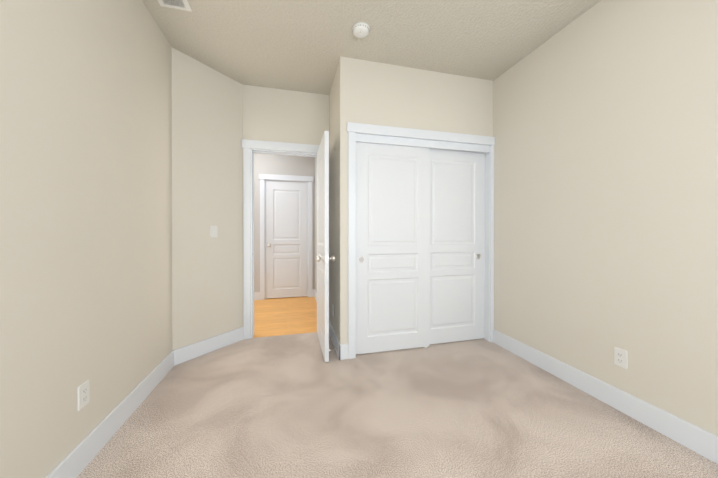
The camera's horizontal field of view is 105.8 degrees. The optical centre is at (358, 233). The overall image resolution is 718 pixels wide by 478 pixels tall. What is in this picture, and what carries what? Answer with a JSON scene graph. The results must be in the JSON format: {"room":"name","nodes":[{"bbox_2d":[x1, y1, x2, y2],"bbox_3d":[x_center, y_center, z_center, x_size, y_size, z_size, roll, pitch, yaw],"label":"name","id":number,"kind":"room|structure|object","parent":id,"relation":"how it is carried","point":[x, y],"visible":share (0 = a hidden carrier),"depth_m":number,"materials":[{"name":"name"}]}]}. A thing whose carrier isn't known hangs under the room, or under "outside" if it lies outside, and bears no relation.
{"room":"empty bedroom","nodes":[
{"label":"empty bedroom","id":0,"kind":"room"},
{"bbox_2d":[0,0,171,477],"bbox_3d":[-1.158,-0.222,0.315,0.115,2.743,4.142,0,0,-14],"label":"wall","id":1,"kind":"structure","parent":0,"point":[85,190],"depth_m":1.30,"materials":[{"name":"paint"}]},
{"bbox_2d":[77,380,89,410],"bbox_3d":[-1.351,0.793,1.334,0.008,0.116,0.072,0,0,-14],"label":"outlet","id":2,"kind":"object","parent":1,"relation":"attached to","point":[83,391],"visible":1,"depth_m":1.33,"materials":[{"name":"white plastic"}]},
{"bbox_2d":[46,327,243,477],"bbox_3d":[-0.931,1.081,0.686,0.503,0.133,4.512,0,0,-14],"label":"baseboard","id":3,"kind":"structure","parent":1,"relation":"attached to","point":[75,462],"depth_m":1.69,"materials":[{"name":"white wood"}]},
{"bbox_2d":[172,48,242,349],"bbox_3d":[-1.481,-0.231,2.662,0.115,2.743,0.690,0,0,31],"label":"wall","id":4,"kind":"structure","parent":0,"point":[207,187],"depth_m":2.58,"materials":[{"name":"paint"}]},
{"bbox_2d":[210,226,216,237],"bbox_3d":[-1.415,-0.018,2.650,0.011,0.116,0.072,0,0,31],"label":"rocker light switch","id":5,"kind":"object","parent":4,"relation":"attached to","point":[213,231],"visible":1,"depth_m":2.64,"materials":[{"name":"white plastic"}]},
{"bbox_2d":[254,153,314,291],"bbox_3d":[-2.268,-0.240,4.863,3.100,2.743,0.715,0,0,-14],"label":"wall","id":6,"kind":"structure","parent":0,"point":[274,164],"depth_m":4.69,"materials":[{"name":"paint"}]},
{"bbox_2d":[254,292,259,299],"bbox_3d":[-2.685,1.067,4.387,2.055,0.133,0.014,0,0,-14],"label":"baseboard","id":7,"kind":"structure","parent":6,"relation":"attached to","point":[256,294],"depth_m":4.62,"materials":[{"name":"white wood"}]},
{"bbox_2d":[259,174,312,299],"bbox_3d":[-1.273,0.058,4.793,0.919,2.147,0.141,0,0,-14],"label":"door frame","id":8,"kind":"structure","parent":6,"relation":"attached to","point":[263,178],"depth_m":4.70,"materials":[{"name":"white wood"}]},
{"bbox_2d":[266,181,307,298],"bbox_3d":[-1.255,0.105,4.740,0.708,2.030,0.102,0,0,-14],"label":"hall door","id":9,"kind":"structure","parent":6,"relation":"in","point":[286,239],"depth_m":4.75,"materials":[{"name":"white paint"}]},
{"bbox_2d":[253,296,316,337],"bbox_3d":[-2.118,1.185,4.041,3.215,0.100,2.564,0,0,-14],"label":"floor","id":10,"kind":"structure","parent":0,"point":[284,316],"depth_m":3.71,"materials":[{"name":"brown wood"}]},
{"bbox_2d":[243,85,328,326],"bbox_3d":[-0.806,-0.233,3.100,1.151,2.743,0.115,0,0,-14],"label":"wall","id":11,"kind":"structure","parent":0,"point":[280,115],"depth_m":3.02,"materials":[{"name":"paint"}]},
{"bbox_2d":[242,139,319,338],"bbox_3d":[-0.821,0.065,3.097,0.934,2.147,0.167,0,0,-14],"label":"door frame","id":12,"kind":"structure","parent":11,"relation":"attached to","point":[250,148],"depth_m":2.94,"materials":[{"name":"white wood"}]},
{"bbox_2d":[316,131,334,361],"bbox_3d":[-0.375,0.113,2.750,0.169,2.030,0.766,0,0,-14],"label":"bedroom door","id":13,"kind":"structure","parent":11,"relation":"in","point":[323,258],"depth_m":2.47,"materials":[{"name":"white paint"}]},
{"bbox_2d":[315,66,337,337],"bbox_3d":[-0.438,-0.235,3.734,0.126,2.743,2.372,0,0,-14],"label":"wall","id":14,"kind":"structure","parent":0,"point":[333,192],"depth_m":2.85,"materials":[{"name":"paint"}]},
{"bbox_2d":[329,320,341,359],"bbox_3d":[-0.267,1.073,2.804,0.030,0.133,0.733,0,0,-14],"label":"baseboard","id":15,"kind":"structure","parent":14,"relation":"attached to","point":[332,334],"depth_m":2.64,"materials":[{"name":"white wood"}]},
{"bbox_2d":[142,0,600,94],"bbox_3d":[-0.756,-1.660,1.986,4.856,0.120,7.195,0,0,-14],"label":"ceiling","id":16,"kind":"structure","parent":0,"point":[299,45],"depth_m":2.18,"materials":[{"name":"paint"}]},
{"bbox_2d":[157,0,191,11],"bbox_3d":[-1.253,-1.595,1.760,0.195,0.009,0.341,0,0,-14],"label":"ceiling vent","id":17,"kind":"object","parent":16,"relation":"in","point":[180,4],"visible":1,"depth_m":1.89,"materials":[{"name":"white plastic"}]},
{"bbox_2d":[352,22,369,37],"bbox_3d":[0.016,-1.578,2.120,0.136,0.046,0.136,0,0,-14],"label":"smoke detector","id":18,"kind":"object","parent":16,"relation":"attached to","point":[360,29],"visible":1,"depth_m":2.09,"materials":[{"name":"white plastic"}]},
{"bbox_2d":[77,332,717,477],"bbox_3d":[0.319,1.197,0.946,3.286,0.100,4.631,0,0,-14],"label":"floor carpet","id":19,"kind":"object","parent":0,"point":[290,406],"depth_m":1.64,"materials":[{"name":"beige carpet"}]},
{"bbox_2d":[338,56,492,344],"bbox_3d":[0.607,-0.232,2.715,1.630,2.743,0.115,0,0,-14],"label":"wall","id":20,"kind":"structure","parent":0,"point":[376,93],"depth_m":2.58,"materials":[{"name":"paint"}]},
{"bbox_2d":[356,142,429,353],"bbox_3d":[0.331,0.113,2.635,0.763,2.030,0.038,0,0,-14],"label":"closet door","id":21,"kind":"structure","parent":20,"relation":"in","point":[392,236],"depth_m":2.62,"materials":[{"name":"white paint"}]},
{"bbox_2d":[347,122,494,358],"bbox_3d":[0.639,0.067,2.711,1.570,2.146,0.141,0,0,-14],"label":"trim","id":22,"kind":"structure","parent":20,"relation":"attached to","point":[371,133],"depth_m":2.63,"materials":[{"name":"white wood"}]},
{"bbox_2d":[429,148,484,343],"bbox_3d":[0.978,0.112,2.840,0.763,2.030,0.038,0,0,-14],"label":"closet door","id":23,"kind":"structure","parent":20,"relation":"in","point":[457,255],"depth_m":2.84,"materials":[{"name":"white paint"}]},
{"bbox_2d":[493,0,717,435],"bbox_3d":[1.843,-0.226,1.383,0.115,2.743,4.742,0,0,-14],"label":"wall","id":24,"kind":"structure","parent":0,"point":[605,123],"depth_m":1.76,"materials":[{"name":"paint"}]},
{"bbox_2d":[493,330,717,463],"bbox_3d":[1.868,1.080,1.024,0.014,0.133,3.793,0,0,-14],"label":"baseboard","id":25,"kind":"structure","parent":24,"relation":"attached to","point":[700,441],"depth_m":1.72,"materials":[{"name":"white wood"}]},
{"bbox_2d":[614,347,627,368],"bbox_3d":[1.687,0.803,1.752,0.008,0.116,0.072,0,0,-14],"label":"outlet","id":26,"kind":"object","parent":24,"relation":"attached to","point":[620,357],"visible":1,"depth_m":1.75,"materials":[{"name":"white plastic"}]}
]}

